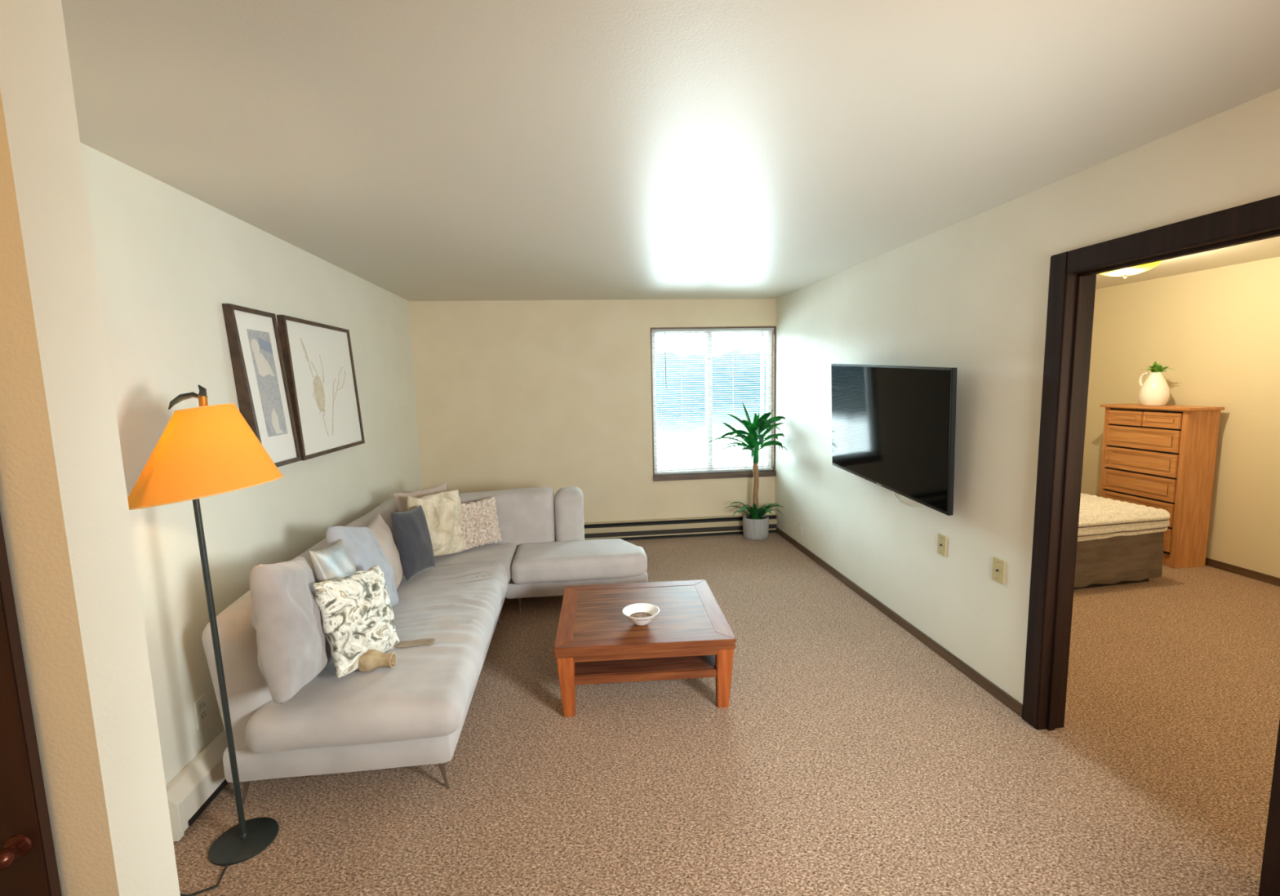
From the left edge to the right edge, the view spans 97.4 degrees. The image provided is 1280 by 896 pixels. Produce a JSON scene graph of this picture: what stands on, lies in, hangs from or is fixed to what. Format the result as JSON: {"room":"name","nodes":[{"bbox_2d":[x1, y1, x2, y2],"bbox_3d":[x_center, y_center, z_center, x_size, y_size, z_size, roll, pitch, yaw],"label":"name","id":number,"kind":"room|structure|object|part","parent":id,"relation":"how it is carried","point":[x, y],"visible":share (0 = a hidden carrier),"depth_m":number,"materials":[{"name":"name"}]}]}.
{"room":"living room","nodes":[
{"label":"living room","id":0,"kind":"room"},
{"bbox_2d":[0,0,180,895],"bbox_3d":[-1.213,0.351,0.803,0.862,2.440,0.111,-2,7,-6],"label":"wall partition","id":1,"kind":"structure","parent":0,"point":[64,513],"depth_m":0.79,"materials":[{"name":"paint"}]},
{"bbox_2d":[0,513,62,895],"bbox_3d":[-1.230,0.555,0.741,0.780,2.030,0.052,-2,7,-6],"label":"door","id":2,"kind":"structure","parent":1,"relation":"in","point":[28,860],"depth_m":0.78,"materials":[{"name":"brown wood"}]},
{"bbox_3d":[-0.870,0.560,0.773,0.034,0.034,0.034,-2,7,-6],"label":"knob","id":3,"kind":"part","parent":2,"relation":"part of","materials":[{"name":"brown metal"}]},
{"bbox_2d":[80,142,422,786],"bbox_3d":[-1.831,0.233,1.903,0.120,2.440,7.311,-2,7,-6],"label":"wall","id":4,"kind":"structure","parent":0,"point":[168,260],"depth_m":2.36,"materials":[{"name":"paint"}]},
{"bbox_2d":[165,728,228,841],"bbox_3d":[-1.883,1.161,3.593,0.074,0.186,3.155,-2,7,-6],"label":"baseboard heater","id":5,"kind":"object","parent":4,"relation":"attached to","point":[198,784],"visible":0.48,"depth_m":2.16,"materials":[{"name":"beige metal"}]},
{"bbox_2d":[194,693,209,729],"bbox_3d":[-1.778,1.068,2.285,0.010,0.118,0.074,-2,7,-6],"label":"wall outlet","id":6,"kind":"object","parent":4,"relation":"attached to","point":[201,708],"visible":1,"depth_m":2.28,"materials":[{"name":"white plastic"}]},
{"bbox_2d":[199,701,205,711],"bbox_3d":[-1.776,1.046,2.283,0.004,0.028,0.032,-2,7,-6],"label":"socket","id":7,"kind":"object","parent":6,"relation":"attached to","point":[202,704],"depth_m":2.28,"materials":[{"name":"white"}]},
{"bbox_2d":[200,711,206,720],"bbox_3d":[-1.774,1.090,2.288,0.004,0.028,0.032,-2,7,-6],"label":"socket","id":8,"kind":"object","parent":6,"relation":"attached to","point":[203,713],"depth_m":2.29,"materials":[{"name":"beige plastic"}]},
{"bbox_2d":[222,303,301,467],"bbox_3d":[-1.848,-0.288,2.774,0.069,0.770,0.435,-2,7,-6],"label":"picture","id":9,"kind":"object","parent":4,"relation":"attached to","point":[264,399],"visible":0.94,"depth_m":2.74,"materials":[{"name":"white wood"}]},
{"bbox_2d":[246,328,287,437],"bbox_3d":[-1.845,-0.318,2.790,0.026,0.516,0.232,-2,7,-6],"label":"print","id":10,"kind":"object","parent":9,"relation":"attached to","point":[261,345],"depth_m":2.78},
{"bbox_2d":[276,315,364,461],"bbox_3d":[-1.925,-0.369,3.460,0.069,0.780,0.895,-2,7,-6],"label":"picture","id":11,"kind":"object","parent":4,"relation":"attached to","point":[318,360],"visible":1,"depth_m":3.36,"materials":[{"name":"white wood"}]},
{"bbox_2d":[408,298,776,522],"bbox_3d":[-0.394,-0.264,5.792,3.850,2.440,0.160,-2,7,-6],"label":"wall","id":12,"kind":"structure","parent":0,"point":[556,395],"depth_m":5.63,"materials":[{"name":"paint"}]},
{"bbox_2d":[555,513,777,540],"bbox_3d":[0.136,0.845,5.862,2.648,0.198,0.073,-2,7,-6],"label":"baseboard heater","id":13,"kind":"object","parent":12,"relation":"attached to","point":[664,528],"visible":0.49,"depth_m":5.86,"materials":[{"name":"brown metal"}]},
{"bbox_3d":[0.159,0.826,5.832,2.608,0.054,0.008,-2,7,-6],"label":"panel","id":14,"kind":"part","parent":13,"relation":"part of","materials":[{"name":"beige metal"}]},
{"bbox_3d":[0.161,0.907,5.843,2.608,0.014,0.012,-2,7,-6],"label":"rail","id":15,"kind":"part","parent":13,"relation":"part of","materials":[{"name":"beige"}]},
{"bbox_2d":[649,326,776,481],"bbox_3d":[0.762,-0.465,5.884,1.309,1.565,0.190,-2,7,-6],"label":"window","id":16,"kind":"structure","parent":12,"relation":"in","point":[679,477],"depth_m":5.88,"materials":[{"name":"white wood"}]},
{"bbox_2d":[651,328,773,475],"bbox_3d":[0.766,-0.483,5.839,1.273,1.487,0.052,-2,7,-6],"label":"window blind","id":17,"kind":"object","parent":16,"relation":"attached to","point":[736,330],"visible":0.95,"depth_m":5.83,"materials":[{"name":"grey plastic"}]},
{"bbox_3d":[0.223,-0.454,5.786,0.002,1.455,0.029,-2,7,-6],"label":"ladder cord","id":18,"kind":"part","parent":17,"relation":"part of","materials":[{"name":"white fabric"}]},
{"bbox_3d":[0.432,-0.462,5.809,0.002,1.455,0.029,-2,7,-6],"label":"ladder cord","id":19,"kind":"part","parent":17,"relation":"part of","materials":[{"name":"white fabric"}]},
{"bbox_3d":[0.677,-0.470,5.836,0.002,1.455,0.029,-2,7,-6],"label":"ladder cord","id":20,"kind":"part","parent":17,"relation":"part of","materials":[{"name":"white fabric"}]},
{"bbox_3d":[0.782,0.248,5.932,1.273,0.014,0.024,-2,7,-6],"label":"rail","id":21,"kind":"part","parent":17,"relation":"part of","materials":[{"name":"grey plastic"}]},
{"bbox_3d":[1.269,-0.491,5.900,0.002,1.455,0.029,-2,7,-6],"label":"ladder cord","id":22,"kind":"part","parent":17,"relation":"part of","materials":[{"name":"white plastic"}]},
{"bbox_3d":[1.329,-0.494,5.907,0.002,1.455,0.029,-2,7,-6],"label":"ladder cord","id":23,"kind":"part","parent":17,"relation":"part of","materials":[{"name":"white fabric"}]},
{"bbox_3d":[0.779,0.283,5.973,1.309,0.058,0.190,-2,7,-6],"label":"sill","id":24,"kind":"part","parent":16,"relation":"part of","materials":[{"name":"brown wood"}]},
{"bbox_2d":[61,0,1279,301],"bbox_3d":[1.552,-1.139,2.124,6.986,0.080,7.551,-2,7,-6],"label":"ceiling","id":25,"kind":"structure","parent":0,"point":[420,150],"depth_m":1.72,"materials":[{"name":"beige paint"}]},
{"bbox_2d":[1099,260,1163,278],"bbox_3d":[3.490,-1.296,4.042,0.410,0.147,0.410,-2,7,-6],"label":"ceiling light","id":26,"kind":"object","parent":25,"relation":"attached to","point":[1124,273],"visible":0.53,"depth_m":3.96,"materials":[{"name":"white glass"}]},
{"bbox_2d":[173,532,1279,895],"bbox_3d":[1.608,1.353,2.422,6.986,0.060,7.551,-2,7,-6],"label":"floor","id":27,"kind":"structure","parent":0,"point":[846,756],"depth_m":2.33,"materials":[{"name":"carpet"}]},
{"bbox_2d":[127,385,283,895],"bbox_3d":[-1.475,0.620,1.901,0.504,1.656,0.542,-2,7,-6],"label":"floor lamp","id":28,"kind":"object","parent":27,"relation":"on","point":[204,451],"visible":0.99,"depth_m":1.81,"materials":[{"name":"orange fabric"}]},
{"bbox_3d":[-1.541,1.460,1.815,0.349,0.007,0.092,-6,8,-36],"label":"power cord","id":29,"kind":"part","parent":28,"relation":"part of","materials":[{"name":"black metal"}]},
{"bbox_3d":[-1.444,-0.134,1.868,0.164,0.026,0.164,-2,7,-6],"label":"rim trim","id":30,"kind":"part","parent":28,"relation":"part of","materials":[{"name":"orange fabric"}]},
{"bbox_3d":[-1.462,0.015,1.883,0.434,0.321,0.434,-2,7,-6],"label":"lamp shade","id":31,"kind":"part","parent":28,"relation":"part of","materials":[{"name":"orange fabric"}]},
{"bbox_3d":[-1.460,0.145,1.899,0.440,0.066,0.440,-2,7,-6],"label":"rim trim","id":32,"kind":"part","parent":28,"relation":"part of","materials":[{"name":"orange fabric"}]},
{"bbox_2d":[201,486,648,804],"bbox_3d":[-0.831,0.851,3.392,1.918,0.821,2.555,-2,7,-6],"label":"sofa","id":33,"kind":"object","parent":27,"relation":"on","point":[412,713],"visible":0.73,"depth_m":2.33,"materials":[{"name":"fabric"}]},
{"bbox_3d":[-1.569,1.345,2.247,0.045,0.143,0.046,-2,7,-6],"label":"leg","id":34,"kind":"part","parent":33,"relation":"part of","materials":[{"name":"silver metal"}]},
{"bbox_2d":[249,556,332,705],"bbox_3d":[-1.353,0.683,2.171,0.216,0.587,0.604,-4,7,-20],"label":"throw pillow","id":35,"kind":"object","parent":33,"relation":"on","point":[293,647],"visible":0.94,"depth_m":2.00,"materials":[{"name":"grey fabric"}]},
{"bbox_3d":[-1.663,0.778,3.338,0.257,0.626,2.460,-2,7,-6],"label":"backrest","id":36,"kind":"part","parent":33,"relation":"part of","materials":[{"name":"fabric"}]},
{"bbox_2d":[312,565,399,678],"bbox_3d":[-1.215,0.731,2.439,0.199,0.412,0.394,1,7,16],"label":"throw pillow","id":37,"kind":"object","parent":33,"relation":"on","point":[357,615],"visible":0.98,"depth_m":2.35,"materials":[{"name":"fabric"}]},
{"bbox_2d":[325,526,398,607],"bbox_3d":[-1.421,0.628,2.901,0.250,0.563,0.609,-3,7,-12],"label":"throw pillow","id":38,"kind":"object","parent":33,"relation":"on","point":[365,551],"visible":0.45,"depth_m":2.83,"materials":[{"name":"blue fabric"}]},
{"bbox_2d":[309,539,356,582],"bbox_3d":[-1.365,0.624,2.553,0.141,0.420,0.377,-2,7,-6],"label":"throw pillow","id":39,"kind":"object","parent":38,"relation":"on","point":[335,562],"visible":0.34,"depth_m":2.48,"materials":[{"name":"white fabric"}]},
{"bbox_2d":[245,561,507,753],"bbox_3d":[-1.170,0.950,2.950,0.785,0.202,1.735,-2,7,-6],"label":"seat cushion","id":40,"kind":"object","parent":33,"relation":"on","point":[427,692],"depth_m":2.27,"materials":[{"name":"fabric"}]},
{"bbox_2d":[357,648,396,671],"bbox_3d":[-1.111,0.895,2.369,0.153,0.091,0.093,-2,7,-6],"label":"vase","id":41,"kind":"object","parent":33,"relation":"on","point":[371,660],"visible":0.91,"depth_m":2.34,"materials":[{"name":"brown ceramic"}]},
{"bbox_2d":[367,513,404,590],"bbox_3d":[-1.493,0.625,3.278,0.185,0.418,0.420,-4,7,-18],"label":"throw pillow","id":42,"kind":"object","parent":33,"relation":"on","point":[381,531],"visible":0.5,"depth_m":3.24,"materials":[{"name":"beige fabric"}]},
{"bbox_2d":[391,505,435,582],"bbox_3d":[-1.410,0.581,3.506,0.148,0.446,0.406,0,7,7],"label":"throw pillow","id":43,"kind":"object","parent":33,"relation":"on","point":[411,529],"visible":1,"depth_m":3.41,"materials":[{"name":"grey fabric"}]},
{"bbox_2d":[395,638,435,648],"bbox_3d":[-1.029,0.893,2.577,0.171,0.014,0.045,-2,7,-8],"label":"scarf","id":44,"kind":"object","parent":33,"relation":"on","point":[424,642],"visible":1,"depth_m":2.56,"materials":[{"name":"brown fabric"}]},
{"bbox_2d":[393,482,446,512],"bbox_3d":[-1.525,0.497,4.018,0.148,0.433,0.443,3,8,34],"label":"throw pillow","id":45,"kind":"object","parent":33,"relation":"on","point":[401,498],"visible":0.16,"depth_m":3.93,"materials":[{"name":"beige fabric"}]},
{"bbox_2d":[406,489,465,556],"bbox_3d":[-1.401,0.526,3.884,0.192,0.468,0.444,4,8,35],"label":"throw pillow","id":46,"kind":"object","parent":33,"relation":"on","point":[442,510],"visible":0.67,"depth_m":3.87,"materials":[{"name":"beige fabric"}]},
{"bbox_3d":[-0.806,1.323,2.293,0.040,0.142,0.040,4,9,38],"label":"leg","id":47,"kind":"part","parent":33,"relation":"part of","materials":[{"name":"silver metal"}]},
{"bbox_2d":[434,542,516,582],"bbox_3d":[-1.291,0.841,4.051,0.750,0.162,0.510,-2,7,-6],"label":"cushion","id":48,"kind":"object","parent":33,"relation":"on","point":[504,553],"depth_m":3.98,"materials":[{"name":"fabric"}]},
{"bbox_2d":[458,496,502,552],"bbox_3d":[-1.198,0.557,4.134,0.363,0.355,0.136,-8,9,-42],"label":"throw pillow","id":49,"kind":"object","parent":33,"relation":"on","point":[479,519],"visible":0.8,"depth_m":4.11,"materials":[{"name":"beige fabric"}]},
{"bbox_3d":[-1.145,0.616,4.429,0.938,0.560,0.301,-2,7,-6],"label":"backrest","id":50,"kind":"part","parent":33,"relation":"part of","materials":[{"name":"fabric"}]},
{"bbox_3d":[-0.864,1.114,4.045,0.039,0.142,0.040,4,9,37],"label":"leg","id":51,"kind":"part","parent":33,"relation":"part of","materials":[{"name":"silver metal"}]},
{"bbox_3d":[-0.561,0.597,4.494,0.226,0.547,0.301,-2,7,-6],"label":"backrest","id":52,"kind":"part","parent":33,"relation":"part of","materials":[{"name":"fabric"}]},
{"bbox_2d":[511,538,647,584],"bbox_3d":[-0.440,0.817,4.144,0.957,0.189,0.510,-2,7,-6],"label":"cushion","id":53,"kind":"object","parent":33,"relation":"on","point":[533,561],"depth_m":3.94,"materials":[{"name":"fabric"}]},
{"bbox_2d":[554,579,736,717],"bbox_3d":[0.006,1.083,3.152,0.884,0.375,0.830,-2,7,-4],"label":"coffee table","id":54,"kind":"object","parent":27,"relation":"on","point":[690,636],"visible":0.95,"depth_m":2.84,"materials":[{"name":"brown wood"}]},
{"bbox_3d":[-0.360,1.163,2.765,0.087,0.323,0.080,-2,7,-6],"label":"leg","id":55,"kind":"part","parent":54,"relation":"part of","materials":[{"name":"brown wood"}]},
{"bbox_2d":[622,603,659,626],"bbox_3d":[0.005,0.883,2.941,0.194,0.072,0.194,-2,7,-6],"label":"bowl","id":56,"kind":"object","parent":54,"relation":"on","point":[640,614],"visible":1,"depth_m":2.96,"materials":[{"name":"white ceramic"}]},
{"bbox_3d":[0.002,0.908,3.131,0.743,0.020,0.692,-2,7,-6],"label":"panel","id":57,"kind":"part","parent":54,"relation":"part of","materials":[{"name":"brown wood"}]},
{"bbox_3d":[0.002,0.937,3.134,0.882,0.022,0.828,-2,7,-4],"label":"apron moulding","id":58,"kind":"part","parent":54,"relation":"part of","materials":[{"name":"brown wood"}]},
{"bbox_2d":[574,654,715,675],"bbox_3d":[0.005,1.074,3.151,0.784,0.022,0.740,-2,7,-4],"label":"shelf","id":59,"kind":"object","parent":54,"relation":"attached to","point":[698,665],"depth_m":2.83,"materials":[{"name":"brown wood"}]},
{"bbox_3d":[0.031,1.129,2.780,0.764,0.040,0.020,-2,7,-4],"label":"shelf rail","id":60,"kind":"part","parent":54,"relation":"part of","materials":[{"name":"brown wood"}]},
{"bbox_3d":[0.421,1.140,2.815,0.087,0.323,0.081,-2,7,-6],"label":"leg","id":61,"kind":"part","parent":54,"relation":"part of","materials":[{"name":"brown wood"}]},
{"bbox_2d":[708,402,787,540],"bbox_3d":[1.080,0.245,5.648,0.749,1.398,0.500,-2,7,-6],"label":"potted plant","id":62,"kind":"object","parent":27,"relation":"on","point":[755,524],"visible":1,"depth_m":5.68,"materials":[{"name":"green plant"}]},
{"bbox_3d":[1.194,0.816,5.803,0.263,0.222,0.263,-2,7,-6],"label":"pot","id":63,"kind":"part","parent":62,"relation":"part of","materials":[{"name":"white ceramic"}]},
{"bbox_3d":[1.177,0.017,5.707,0.062,0.271,0.060,-2,7,-6],"label":"green stem","id":64,"kind":"part","parent":62,"relation":"part of","materials":[{"name":"green plant"}]},
{"bbox_2d":[1074,493,1170,589],"bbox_3d":[3.123,0.676,5.082,1.501,0.585,1.941,-3,7,-11],"label":"bed","id":65,"kind":"object","parent":27,"relation":"on","point":[1119,542],"visible":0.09,"depth_m":4.22,"materials":[{"name":"brown fabric"}]},
{"bbox_3d":[3.137,0.947,5.126,1.320,0.036,1.800,-3,7,-11],"label":"frame rail","id":66,"kind":"part","parent":65,"relation":"part of","materials":[{"name":"black"}]},
{"bbox_2d":[1077,493,1170,542],"bbox_3d":[3.119,0.492,5.060,1.501,0.215,1.941,-3,7,-11],"label":"mattress","id":67,"kind":"object","parent":65,"relation":"on","point":[1101,519],"depth_m":4.21,"materials":[{"name":"beige fabric"}]},
{"bbox_2d":[1098,403,1224,568],"bbox_3d":[4.477,0.292,4.927,0.320,1.324,0.780,-2,7,-6],"label":"dresser","id":68,"kind":"object","parent":27,"relation":"on","point":[1163,457],"visible":0.88,"depth_m":4.65,"materials":[{"name":"brown wood"}]},
{"bbox_3d":[4.309,-0.268,5.002,0.005,0.039,0.208,-2,7,-6],"label":"raised panel","id":69,"kind":"part","parent":68,"relation":"part of","materials":[{"name":"brown wood"}]},
{"bbox_3d":[4.309,-0.268,5.002,0.006,0.125,0.304,-2,7,-6],"label":"drawer frame","id":70,"kind":"part","parent":68,"relation":"part of","materials":[{"name":"brown wood"}]},
{"bbox_3d":[4.321,-0.269,5.003,0.018,0.125,0.304,-2,7,-6],"label":"drawer","id":71,"kind":"part","parent":68,"relation":"part of","materials":[{"name":"brown wood"}]},
{"bbox_3d":[4.345,0.525,4.939,0.005,0.107,0.524,-2,7,-6],"label":"raised panel","id":72,"kind":"part","parent":68,"relation":"part of","materials":[{"name":"brown wood"}]},
{"bbox_3d":[4.344,0.525,4.939,0.006,0.193,0.620,-2,7,-6],"label":"drawer frame","id":73,"kind":"part","parent":68,"relation":"part of","materials":[{"name":"brown wood"}]},
{"bbox_3d":[4.340,0.319,4.914,0.005,0.102,0.524,-2,7,-6],"label":"raised panel","id":74,"kind":"part","parent":68,"relation":"part of","materials":[{"name":"brown wood"}]},
{"bbox_3d":[4.339,0.319,4.914,0.006,0.188,0.620,-2,7,-6],"label":"drawer frame","id":75,"kind":"part","parent":68,"relation":"part of","materials":[{"name":"brown wood"}]},
{"bbox_3d":[4.356,0.525,4.940,0.018,0.193,0.620,-2,7,-6],"label":"drawer","id":76,"kind":"part","parent":68,"relation":"part of","materials":[{"name":"brown wood"}]},
{"bbox_3d":[4.335,0.116,4.890,0.005,0.102,0.524,-2,7,-6],"label":"raised panel","id":77,"kind":"part","parent":68,"relation":"part of","materials":[{"name":"brown wood"}]},
{"bbox_3d":[4.335,0.116,4.890,0.006,0.188,0.620,-2,7,-6],"label":"drawer frame","id":78,"kind":"part","parent":68,"relation":"part of","materials":[{"name":"brown wood"}]},
{"bbox_3d":[4.351,0.319,4.916,0.018,0.188,0.620,-2,7,-6],"label":"drawer","id":79,"kind":"part","parent":68,"relation":"part of","materials":[{"name":"brown wood"}]},
{"bbox_3d":[4.331,-0.084,4.866,0.005,0.094,0.524,-2,7,-6],"label":"raised panel","id":80,"kind":"part","parent":68,"relation":"part of","materials":[{"name":"brown wood"}]},
{"bbox_3d":[4.330,-0.084,4.866,0.006,0.180,0.620,-2,7,-6],"label":"drawer frame","id":81,"kind":"part","parent":68,"relation":"part of","materials":[{"name":"brown wood"}]},
{"bbox_3d":[4.347,0.115,4.891,0.018,0.188,0.620,-2,7,-6],"label":"drawer","id":82,"kind":"part","parent":68,"relation":"part of","materials":[{"name":"brown wood"}]},
{"bbox_3d":[4.342,-0.084,4.867,0.018,0.180,0.620,-2,7,-6],"label":"drawer","id":83,"kind":"part","parent":68,"relation":"part of","materials":[{"name":"brown wood"}]},
{"bbox_2d":[1138,372,1169,405],"bbox_3d":[4.437,-0.510,4.851,0.203,0.288,0.203,4,9,38],"label":"pitcher","id":84,"kind":"object","parent":68,"relation":"on","point":[1155,391],"visible":1,"depth_m":4.79,"materials":[{"name":"white ceramic"}]},
{"bbox_3d":[4.425,-0.591,4.929,0.024,0.147,0.102,-2,7,-6],"label":"handle","id":85,"kind":"part","parent":84,"relation":"part of","materials":[{"name":"white ceramic"}]},
{"bbox_2d":[1140,361,1172,372],"bbox_3d":[4.432,-0.689,4.829,0.147,0.111,0.261,0,7,10],"label":"sprig","id":86,"kind":"object","parent":84,"relation":"in","point":[1156,367],"visible":0.99,"depth_m":4.80,"materials":[{"name":"green plant"}]},
{"bbox_3d":[4.345,-0.232,4.690,0.005,0.039,0.208,-2,7,-6],"label":"raised panel","id":87,"kind":"part","parent":68,"relation":"part of","materials":[{"name":"brown wood"}]},
{"bbox_3d":[4.344,-0.232,4.690,0.006,0.125,0.304,-2,7,-6],"label":"drawer frame","id":88,"kind":"part","parent":68,"relation":"part of","materials":[{"name":"brown wood"}]},
{"bbox_3d":[4.356,-0.232,4.692,0.018,0.125,0.304,-2,7,-6],"label":"drawer","id":89,"kind":"part","parent":68,"relation":"part of","materials":[{"name":"brown wood"}]},
{"bbox_3d":[4.349,0.734,4.964,0.006,0.193,0.620,-2,7,-6],"label":"drawer frame","id":90,"kind":"part","parent":68,"relation":"part of","materials":[{"name":"brown wood"}]},
{"bbox_3d":[4.361,0.733,4.965,0.018,0.193,0.620,-2,7,-6],"label":"drawer","id":91,"kind":"part","parent":68,"relation":"part of","materials":[{"name":"brown wood"}]},
{"bbox_2d":[774,88,1279,704],"bbox_3d":[1.883,0.101,2.307,0.105,2.440,7.311,-2,7,-6],"label":"wall","id":92,"kind":"structure","parent":0,"point":[970,295],"depth_m":2.95,"materials":[{"name":"paint"}]},
{"bbox_2d":[799,520,802,534],"bbox_3d":[1.520,0.751,5.325,0.010,0.118,0.074,-2,7,-6],"label":"wall outlet","id":93,"kind":"object","parent":92,"relation":"attached to","point":[800,522],"visible":1,"depth_m":5.31,"materials":[{"name":"white plastic"}]},
{"bbox_2d":[831,364,957,515],"bbox_3d":[1.596,-0.110,3.635,0.163,0.909,1.456,-2,7,-6],"label":"television","id":94,"kind":"object","parent":92,"relation":"attached to","point":[893,427],"visible":1,"depth_m":3.39,"materials":[{"name":"black"}]},
{"bbox_2d":[776,527,1022,717],"bbox_3d":[1.638,1.063,4.329,0.012,0.062,3.348,-2,7,-6],"label":"baseboard","id":95,"kind":"structure","parent":92,"relation":"attached to","point":[1015,706],"depth_m":3.45,"materials":[{"name":"brown wood"}]},
{"bbox_2d":[937,533,946,556],"bbox_3d":[1.737,0.559,3.242,0.014,0.118,0.074,-2,7,-6],"label":"wall plate","id":96,"kind":"object","parent":92,"relation":"attached to","point":[942,540],"visible":1,"depth_m":3.24,"materials":[{"name":"beige plastic"}]},
{"bbox_2d":[991,556,1004,584],"bbox_3d":[1.786,0.612,2.809,0.014,0.118,0.080,-2,7,-6],"label":"wall plate","id":97,"kind":"object","parent":92,"relation":"attached to","point":[998,565],"visible":1,"depth_m":2.81,"materials":[{"name":"beige plastic"}]},
{"bbox_2d":[1022,195,1279,895],"bbox_3d":[1.917,0.287,2.049,0.142,2.131,1.032,-2,7,-6],"label":"trim","id":98,"kind":"structure","parent":92,"relation":"attached to","point":[1073,273],"depth_m":2.42,"materials":[{"name":"brown wood"}]},
{"bbox_3d":[1.804,0.235,2.508,0.018,2.131,0.088,-2,7,-6],"label":"casing","id":99,"kind":"part","parent":98,"relation":"part of","materials":[{"name":"brown wood"}]},
{"bbox_3d":[1.833,-0.725,1.921,0.018,0.088,0.856,-2,7,-6],"label":"head casing","id":100,"kind":"part","parent":98,"relation":"part of","materials":[{"name":"brown wood"}]},
{"bbox_3d":[1.909,0.344,1.576,0.018,2.131,0.088,-2,7,-6],"label":"casing","id":101,"kind":"part","parent":98,"relation":"part of","materials":[{"name":"brown wood"}]},
{"bbox_2d":[1080,257,1279,577],"bbox_3d":[4.880,-0.125,3.632,0.120,2.440,5.311,-2,7,-6],"label":"wall","id":102,"kind":"structure","parent":0,"point":[1217,330],"depth_m":4.57,"materials":[{"name":"beige paint"}]},
{"bbox_2d":[1204,557,1279,586],"bbox_3d":[4.841,1.058,3.766,0.012,0.062,5.311,-2,7,-6],"label":"baseboard","id":103,"kind":"structure","parent":102,"relation":"attached to","point":[1256,575],"depth_m":4.43,"materials":[{"name":"brown wood"}]}
]}

